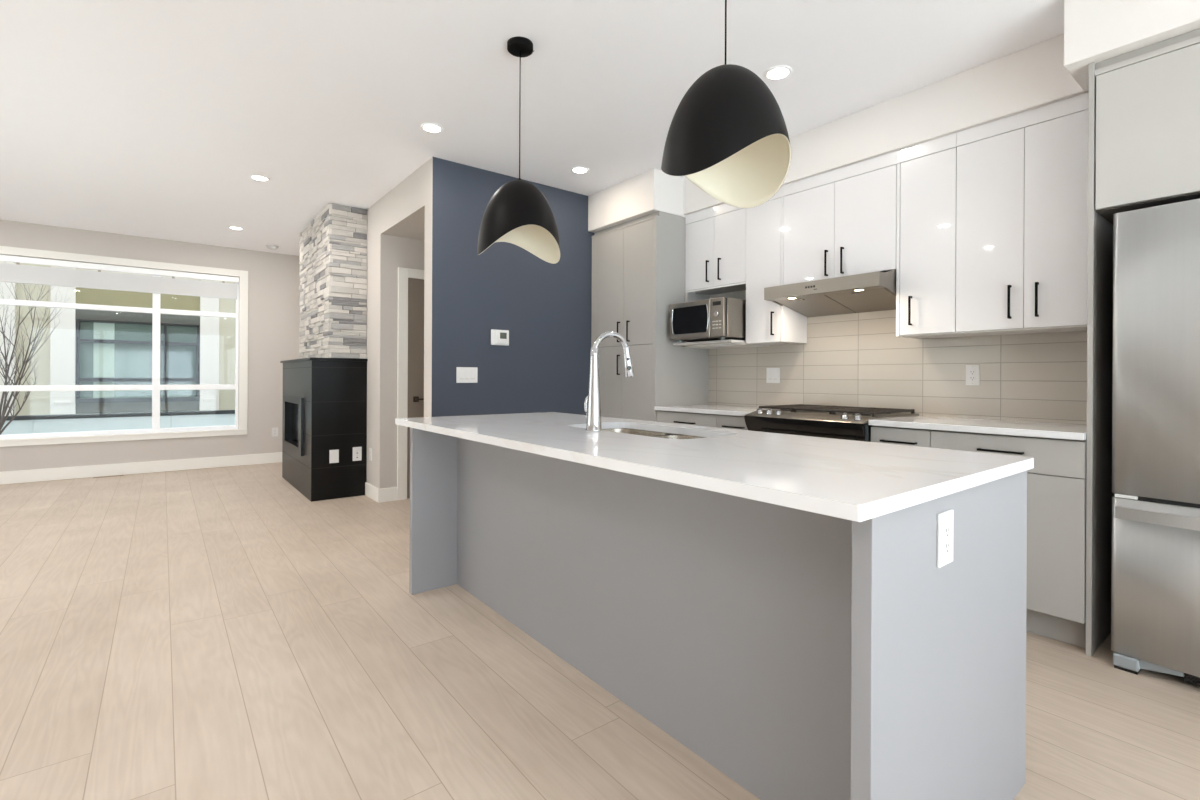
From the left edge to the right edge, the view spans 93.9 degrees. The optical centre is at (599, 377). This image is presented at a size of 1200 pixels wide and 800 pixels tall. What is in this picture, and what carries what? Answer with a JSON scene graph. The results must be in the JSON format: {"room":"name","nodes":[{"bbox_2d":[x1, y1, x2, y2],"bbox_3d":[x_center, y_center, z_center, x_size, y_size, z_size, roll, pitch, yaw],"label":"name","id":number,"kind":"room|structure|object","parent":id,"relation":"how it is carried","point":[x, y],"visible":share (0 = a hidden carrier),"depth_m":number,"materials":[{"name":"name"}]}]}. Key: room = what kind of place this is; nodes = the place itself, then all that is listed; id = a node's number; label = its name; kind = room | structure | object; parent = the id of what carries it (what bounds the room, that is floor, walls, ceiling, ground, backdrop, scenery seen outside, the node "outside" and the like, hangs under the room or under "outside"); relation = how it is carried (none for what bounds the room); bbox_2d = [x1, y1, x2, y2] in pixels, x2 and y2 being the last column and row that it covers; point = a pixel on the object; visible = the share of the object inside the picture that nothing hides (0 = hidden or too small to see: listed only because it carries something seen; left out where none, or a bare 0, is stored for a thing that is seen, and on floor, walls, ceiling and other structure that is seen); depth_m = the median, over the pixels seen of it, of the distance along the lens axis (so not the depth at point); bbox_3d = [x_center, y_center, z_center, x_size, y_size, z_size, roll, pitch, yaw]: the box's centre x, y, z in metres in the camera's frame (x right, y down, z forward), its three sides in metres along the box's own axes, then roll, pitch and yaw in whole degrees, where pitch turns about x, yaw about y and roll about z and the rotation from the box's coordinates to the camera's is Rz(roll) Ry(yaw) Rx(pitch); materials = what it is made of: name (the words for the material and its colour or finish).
{"room":"kitchen","nodes":[
{"label":"kitchen","id":0,"kind":"room"},
{"bbox_2d":[0,220,300,471],"bbox_3d":[-5.697,-0.262,6.299,4.578,2.743,0.150,0,0,-38],"label":"wall","id":1,"kind":"structure","parent":0,"point":[274,320],"depth_m":6.92,"materials":[{"name":"beige paint"}]},
{"bbox_2d":[0,246,247,446],"bbox_3d":[-5.864,-0.321,6.138,3.397,2.079,0.158,0,0,-38],"label":"window","id":2,"kind":"structure","parent":1,"relation":"in","point":[240,315],"depth_m":6.60,"materials":[{"name":"paint"}]},
{"bbox_2d":[0,255,238,298],"bbox_3d":[-5.845,-1.134,6.116,3.207,0.278,0.041,0,0,-38],"label":"roller blind","id":3,"kind":"object","parent":2,"relation":"attached to","point":[13,273],"visible":1,"depth_m":6.36,"materials":[{"name":"white fabric"}]},
{"bbox_2d":[0,452,281,484],"bbox_3d":[-5.704,1.043,6.194,4.448,0.132,0.016,0,0,-38],"label":"baseboard","id":4,"kind":"structure","parent":1,"relation":"attached to","point":[48,474],"depth_m":6.44,"materials":[{"name":"paint"}]},
{"bbox_2d":[272,427,277,436],"bbox_3d":[-4.254,0.713,7.331,0.074,0.116,0.008,0,0,-38],"label":"power outlet","id":5,"kind":"object","parent":1,"relation":"attached to","point":[274,430],"visible":1,"depth_m":7.33,"materials":[{"name":"white plastic"}]},
{"bbox_2d":[366,199,424,498],"bbox_3d":[-2.277,-0.247,6.851,1.752,2.743,3.192,0,0,-38],"label":"wall","id":6,"kind":"structure","parent":0,"point":[385,253],"depth_m":5.13,"materials":[{"name":"beige paint"}]},
{"bbox_2d":[369,448,371,460],"bbox_3d":[-2.155,0.722,5.261,0.008,0.116,0.072,0,0,-38],"label":"power outlet","id":7,"kind":"object","parent":6,"relation":"attached to","point":[370,449],"visible":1,"depth_m":5.25,"materials":[{"name":"white plastic"}]},
{"bbox_2d":[365,482,396,502],"bbox_3d":[-2.054,1.065,5.249,0.171,0.125,0.415,0,0,-38],"label":"baseboard","id":8,"kind":"structure","parent":6,"relation":"attached to","point":[381,495],"depth_m":5.11,"materials":[{"name":"paint"}]},
{"bbox_2d":[397,267,423,499],"bbox_3d":[-1.453,0.059,5.431,0.993,2.142,0.063,0,0,-38],"label":"door","id":9,"kind":"structure","parent":6,"relation":"in","point":[410,368],"depth_m":5.20,"materials":[{"name":"paint"}]},
{"bbox_2d":[381,163,424,240],"bbox_3d":[-0.957,-1.451,5.168,1.752,0.319,1.077,0,0,-38],"label":"wall header","id":10,"kind":"structure","parent":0,"point":[402,207],"depth_m":4.65,"materials":[{"name":"beige paint"}]},
{"bbox_2d":[424,157,594,416],"bbox_3d":[-0.462,-0.237,4.780,2.062,2.743,0.154,0,0,-38],"label":"wall","id":11,"kind":"structure","parent":0,"point":[545,308],"depth_m":4.41,"materials":[{"name":"blue paint"}]},
{"bbox_2d":[456,367,477,382],"bbox_3d":[-1.008,-0.019,4.250,0.170,0.118,0.010,0,0,-38],"label":"light switch","id":12,"kind":"object","parent":11,"relation":"attached to","point":[463,374],"visible":1,"depth_m":4.25,"materials":[{"name":"white plastic"}]},
{"bbox_2d":[491,329,508,345],"bbox_3d":[-0.785,-0.315,4.414,0.158,0.122,0.023,0,0,-38],"label":"thermostat","id":13,"kind":"object","parent":11,"relation":"attached to","point":[498,337],"visible":1,"depth_m":4.40,"materials":[{"name":"white plastic"}]},
{"bbox_2d":[0,0,1063,255],"bbox_3d":[-1.312,-1.685,2.265,6.810,0.150,11.897,0,0,-38],"label":"ceiling","id":14,"kind":"structure","parent":0,"point":[155,119],"depth_m":3.07,"materials":[{"name":"paint"}]},
{"bbox_2d":[228,226,242,229],"bbox_3d":[-3.956,-1.623,6.087,0.144,0.006,0.144,0,0,-38],"label":"recessed light","id":15,"kind":"object","parent":14,"relation":"in","point":[230,227],"visible":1,"depth_m":6.08,"materials":[{"name":"white plastic"}]},
{"bbox_2d":[250,175,269,181],"bbox_3d":[-2.758,-1.616,4.543,0.144,0.006,0.144,0,0,-38],"label":"recessed light","id":16,"kind":"object","parent":14,"relation":"in","point":[255,177],"visible":1,"depth_m":4.54,"materials":[{"name":"white plastic"}]},
{"bbox_2d":[266,245,278,249],"bbox_3d":[-4.050,-1.606,6.924,0.136,0.042,0.136,0,0,-38],"label":"smoke detector","id":17,"kind":"object","parent":14,"relation":"attached to","point":[271,247],"visible":1,"depth_m":6.89,"materials":[{"name":"white plastic"}]},
{"bbox_2d":[420,123,443,132],"bbox_3d":[-1.084,-1.607,3.614,0.144,0.006,0.144,0,0,-38],"label":"recessed light","id":18,"kind":"object","parent":14,"relation":"in","point":[428,127],"visible":1,"depth_m":3.60,"materials":[{"name":"paint"}]},
{"bbox_2d":[477,36,559,263],"bbox_3d":[-0.387,-1.089,2.700,0.395,1.034,0.379,0,0,-38],"label":"pendant lamp","id":19,"kind":"object","parent":14,"relation":"hanging from","point":[518,213],"visible":1,"depth_m":2.60,"materials":[{"name":"black metal"}]},
{"bbox_2d":[571,166,588,173],"bbox_3d":[-0.155,-1.603,4.335,0.144,0.006,0.144,0,0,-38],"label":"recessed light","id":20,"kind":"object","parent":14,"relation":"in","point":[579,170],"visible":1,"depth_m":4.33,"materials":[{"name":"white plastic"}]},
{"bbox_2d":[661,0,790,207],"bbox_3d":[0.385,-1.085,1.715,0.379,1.034,0.395,0,0,32],"label":"pendant lamp","id":21,"kind":"object","parent":14,"relation":"hanging from","point":[728,135],"visible":1,"depth_m":1.60,"materials":[{"name":"black metal"}]},
{"bbox_2d":[764,65,791,80],"bbox_3d":[0.935,-1.597,2.943,0.144,0.006,0.144,0,0,-38],"label":"recessed light","id":22,"kind":"object","parent":14,"relation":"in","point":[776,73],"visible":1,"depth_m":2.94,"materials":[{"name":"white plastic"}]},
{"bbox_2d":[0,462,1199,799],"bbox_3d":[-1.326,1.233,2.267,6.810,0.200,11.897,0,0,-38],"label":"floor","id":23,"kind":"structure","parent":0,"point":[218,633],"depth_m":2.06,"materials":[{"name":"brown wood"}]},
{"bbox_2d":[93,475,123,477],"bbox_3d":[-5.505,1.108,6.275,0.260,0.004,0.060,0,0,-38],"label":"floor vent","id":24,"kind":"object","parent":23,"relation":"in","point":[114,475],"visible":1,"depth_m":6.27,"materials":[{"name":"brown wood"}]},
{"bbox_2d":[280,203,367,501],"bbox_3d":[-2.912,-0.248,5.829,0.504,2.741,1.606,0,0,-38],"label":"fireplace","id":25,"kind":"object","parent":23,"relation":"on","point":[325,389],"visible":1,"depth_m":5.29,"materials":[{"name":"black stone"}]},
{"bbox_2d":[329,449,338,462],"bbox_3d":[-2.463,0.730,5.189,0.080,0.122,0.008,0,0,-38],"label":"blank plate","id":26,"kind":"object","parent":25,"relation":"attached to","point":[333,454],"visible":1,"depth_m":5.19,"materials":[{"name":"white plastic"}]},
{"bbox_2d":[353,447,361,460],"bbox_3d":[-2.304,0.724,5.313,0.080,0.130,0.008,0,0,-38],"label":"outlet","id":27,"kind":"object","parent":25,"relation":"attached to","point":[357,451],"visible":1,"depth_m":5.31,"materials":[{"name":"white plastic"}]},
{"bbox_2d":[591,211,708,421],"bbox_3d":[0.406,-0.074,4.814,0.648,2.427,0.823,0,0,-38],"label":"pantry cabinet","id":28,"kind":"object","parent":23,"relation":"on","point":[638,264],"visible":0.52,"depth_m":4.50,"materials":[{"name":"grey wood"}]},
{"bbox_2d":[657,410,717,426],"bbox_3d":[0.844,0.697,4.258,0.638,0.889,0.595,0,0,-38],"label":"base cabinet","id":29,"kind":"object","parent":23,"relation":"on","point":[687,418],"visible":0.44,"depth_m":4.05,"materials":[{"name":"grey wood"}]},
{"bbox_2d":[654,404,766,415],"bbox_3d":[0.937,0.237,4.147,0.630,0.030,0.882,0,0,-38],"label":"countertop","id":30,"kind":"structure","parent":29,"relation":"on","point":[733,410],"depth_m":4.03,"materials":[{"name":"stone"}]},
{"bbox_2d":[409,427,1026,799],"bbox_3d":[0.111,0.695,2.274,0.922,0.889,2.439,0,0,-38],"label":"kitchen island","id":31,"kind":"object","parent":23,"relation":"on","point":[799,654],"visible":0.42,"depth_m":1.53,"materials":[{"name":"grey wood"}]},
{"bbox_2d":[395,412,1033,521],"bbox_3d":[0.077,0.234,2.251,0.979,0.030,2.473,0,0,-38],"label":"island countertop","id":32,"kind":"structure","parent":31,"relation":"on","point":[858,481],"depth_m":1.53,"materials":[{"name":"stone"}]},
{"bbox_2d":[584,331,634,431],"bbox_3d":[0.040,0.013,2.346,0.246,0.412,0.092,0,0,-38],"label":"kitchen faucet","id":33,"kind":"object","parent":32,"relation":"on","point":[592,404],"visible":1,"depth_m":2.27,"materials":[{"name":"silver metal"}]},
{"bbox_2d":[602,428,705,438],"bbox_3d":[0.195,0.352,2.381,0.398,0.203,0.770,0,0,-38],"label":"sink","id":34,"kind":"object","parent":32,"relation":"in","point":[620,430],"visible":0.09,"depth_m":2.62,"materials":[{"name":"metal"}]},
{"bbox_2d":[937,509,953,567],"bbox_3d":[0.756,0.351,1.225,0.076,0.116,0.008,0,0,-38],"label":"power outlet","id":35,"kind":"object","parent":31,"relation":"attached to","point":[945,519],"visible":1,"depth_m":1.22,"materials":[{"name":"white plastic"}]},
{"bbox_2d":[944,522,950,554],"bbox_3d":[0.757,0.351,1.223,0.033,0.066,0.004,0,0,-38],"label":"receptacle","id":36,"kind":"object","parent":35,"relation":"attached to","point":[947,525],"depth_m":1.22,"materials":[{"name":"white plastic"}]},
{"bbox_2d":[717,415,747,429],"bbox_3d":[1.115,0.699,3.910,0.638,0.889,0.283,0,0,-38],"label":"base cabinet","id":37,"kind":"object","parent":23,"relation":"on","point":[723,421],"visible":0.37,"depth_m":3.74,"materials":[{"name":"grey wood"}]},
{"bbox_2d":[744,404,918,441],"bbox_3d":[1.408,0.656,3.466,0.706,0.937,0.770,0,0,-38],"label":"gas range","id":38,"kind":"object","parent":23,"relation":"on","point":[825,421],"visible":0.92,"depth_m":3.27,"materials":[{"name":"metal"}]},
{"bbox_2d":[756,409,918,418],"bbox_3d":[1.470,0.221,3.513,0.554,0.012,0.770,0,0,-38],"label":"cooktop","id":39,"kind":"object","parent":38,"relation":"in","point":[794,411],"depth_m":3.28,"materials":[{"name":"metal"}]},
{"bbox_2d":[871,425,931,447],"bbox_3d":[1.770,0.702,3.072,0.638,0.889,0.296,0,0,-38],"label":"base cabinet","id":40,"kind":"object","parent":23,"relation":"on","point":[879,434],"visible":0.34,"depth_m":2.88,"materials":[{"name":"grey wood"}]},
{"bbox_2d":[931,430,1086,647],"bbox_3d":[2.044,0.704,2.722,0.638,0.889,0.590,0,0,-38],"label":"base cabinet","id":41,"kind":"object","parent":23,"relation":"on","point":[1056,484],"visible":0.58,"depth_m":2.40,"materials":[{"name":"grey wood"}]},
{"bbox_2d":[868,415,1086,439],"bbox_3d":[1.958,0.243,2.841,0.630,0.030,0.890,0,0,-38],"label":"countertop","id":42,"kind":"structure","parent":41,"relation":"on","point":[1072,431],"depth_m":2.70,"materials":[{"name":"stone"}]},
{"bbox_2d":[1085,62,1113,655],"bbox_3d":[2.255,-0.074,2.494,0.591,2.446,0.019,0,0,-38],"label":"panel","id":43,"kind":"object","parent":23,"relation":"on","point":[1099,494],"visible":0.51,"depth_m":2.36,"materials":[{"name":"white wood"}]},
{"bbox_2d":[1111,199,1199,686],"bbox_3d":[2.499,0.251,2.061,0.663,1.800,0.838,0,0,-38],"label":"refrigerator","id":44,"kind":"object","parent":23,"relation":"on","point":[1155,542],"visible":1,"depth_m":2.12,"materials":[{"name":"metal"}]},
{"bbox_3d":[2.227,-0.223,3.136,0.150,2.743,8.600,0,0,-38],"label":"wall","id":45,"kind":"structure","parent":0,"visible":0},
{"bbox_2d":[588,169,684,232],"bbox_3d":[0.408,-1.447,4.821,0.648,0.315,0.844,0,0,-38],"label":"trim","id":46,"kind":"structure","parent":45,"relation":"attached to","point":[651,191],"depth_m":4.47,"materials":[{"name":"paint"}]},
{"bbox_2d":[673,203,769,348],"bbox_3d":[0.932,-0.771,4.320,0.433,1.066,0.595,0,0,-38],"label":"upper cabinet","id":47,"kind":"object","parent":45,"relation":"attached to","point":[715,250],"visible":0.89,"depth_m":4.27,"materials":[{"name":"white plastic"}]},
{"bbox_2d":[670,297,745,341],"bbox_3d":[0.856,-0.417,4.238,0.434,0.295,0.530,0,0,-38],"label":"microwave","id":48,"kind":"object","parent":47,"relation":"in","point":[721,318],"visible":0.94,"depth_m":4.04,"materials":[{"name":"metal"}]},
{"bbox_2d":[673,340,769,348],"bbox_3d":[0.929,-0.254,4.320,0.433,0.031,0.593,0,0,-38],"label":"shelf","id":49,"kind":"object","parent":47,"relation":"attached to","point":[718,344],"depth_m":4.25,"materials":[{"name":"white wood"}]},
{"bbox_2d":[746,185,806,344],"bbox_3d":[1.251,-0.773,3.996,0.328,1.059,0.309,0,0,-38],"label":"upper cabinet","id":50,"kind":"object","parent":45,"relation":"attached to","point":[767,322],"visible":0.77,"depth_m":3.91,"materials":[{"name":"white plastic"}]},
{"bbox_2d":[784,151,896,284],"bbox_3d":[1.575,-0.962,3.583,0.328,0.677,0.740,0,0,-38],"label":"upper cabinet","id":51,"kind":"object","parent":45,"relation":"attached to","point":[840,222],"visible":0.92,"depth_m":3.46,"materials":[{"name":"white plastic"}]},
{"bbox_2d":[764,269,895,316],"bbox_3d":[1.499,-0.522,3.536,0.485,0.202,0.751,0,0,-38],"label":"range hood","id":52,"kind":"object","parent":51,"relation":"attached to","point":[872,291],"visible":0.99,"depth_m":3.45,"materials":[{"name":"metal"}]},
{"bbox_2d":[683,34,1087,214],"bbox_3d":[1.574,-1.450,3.592,0.325,0.296,2.532,0,0,-38],"label":"soffit","id":53,"kind":"structure","parent":45,"relation":"attached to","point":[1035,76],"depth_m":3.02,"materials":[{"name":"paint"}]},
{"bbox_2d":[708,310,1086,423],"bbox_3d":[1.697,-0.214,3.685,0.012,0.880,2.544,0,0,-38],"label":"wall tile","id":54,"kind":"structure","parent":45,"relation":"attached to","point":[854,359],"depth_m":3.42,"materials":[{"name":"beige tile"}]},
{"bbox_2d":[766,368,779,382],"bbox_3d":[1.292,-0.016,4.184,0.010,0.114,0.116,0,0,-38],"label":"light switch","id":55,"kind":"object","parent":54,"relation":"attached to","point":[772,374],"visible":1,"depth_m":4.18,"materials":[{"name":"white plastic"}]},
{"bbox_2d":[966,365,979,384],"bbox_3d":[2.099,-0.014,3.154,0.008,0.116,0.070,0,0,-38],"label":"power outlet","id":56,"kind":"object","parent":54,"relation":"attached to","point":[972,371],"visible":1,"depth_m":3.15,"materials":[{"name":"white plastic"}]},
{"bbox_2d":[969,369,975,380],"bbox_3d":[2.097,-0.014,3.153,0.004,0.066,0.033,0,0,-38],"label":"receptacle","id":57,"kind":"object","parent":56,"relation":"attached to","point":[972,372],"depth_m":3.15,"materials":[{"name":"white plastic"}]},
{"bbox_2d":[896,133,970,338],"bbox_3d":[1.896,-0.766,3.171,0.328,1.065,0.306,0,0,-38],"label":"upper cabinet","id":58,"kind":"object","parent":45,"relation":"attached to","point":[926,171],"visible":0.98,"depth_m":3.08,"materials":[{"name":"white plastic"}]},
{"bbox_2d":[956,92,1087,335],"bbox_3d":[2.173,-0.765,2.816,0.328,1.065,0.591,0,0,-38],"label":"upper cabinet","id":59,"kind":"object","parent":45,"relation":"attached to","point":[1022,194],"visible":0.81,"depth_m":2.74,"materials":[{"name":"white plastic"}]},
{"bbox_2d":[1064,0,1199,92],"bbox_3d":[2.762,-1.443,1.807,0.652,0.296,1.855,0,0,-38],"label":"soffit","id":60,"kind":"structure","parent":45,"relation":"attached to","point":[1095,31],"depth_m":2.22,"materials":[{"name":"paint"}]},
{"bbox_2d":[1095,28,1199,223],"bbox_3d":[2.563,-0.990,2.104,0.591,0.610,0.966,0,0,-38],"label":"upper cabinet","id":61,"kind":"object","parent":45,"relation":"attached to","point":[1148,97],"visible":0.99,"depth_m":2.18,"materials":[{"name":"white wood"}]},
{"label":"outside","id":62,"kind":"structure","parent":0,"visible":0},
{"bbox_3d":[-21.264,4.122,27.184,80.000,0.200,51.003,0,0,-38],"label":"ground","id":63,"kind":"structure","parent":62,"visible":0},
{"bbox_2d":[0,266,79,434],"bbox_3d":[-8.097,1.119,7.538,1.394,5.957,1.203,0,0,-5],"label":"bare tree","id":64,"kind":"object","parent":63,"relation":"on","point":[6,369],"visible":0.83,"depth_m":7.56,"materials":[{"name":"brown plant"}]},
{"bbox_2d":[0,261,235,415],"bbox_3d":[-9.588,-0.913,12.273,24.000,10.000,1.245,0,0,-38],"label":"townhouse","id":65,"kind":"structure","parent":63,"relation":"on","point":[85,347],"depth_m":11.45,"materials":[{"name":"beige"}]},
{"bbox_2d":[1,410,234,434],"bbox_3d":[-7.739,2.352,9.890,18.000,3.490,0.180,0,0,-38],"label":"parapet","id":66,"kind":"object","parent":63,"relation":"on","point":[23,424],"visible":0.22,"depth_m":9.43,"materials":[{"name":"grey metal"}]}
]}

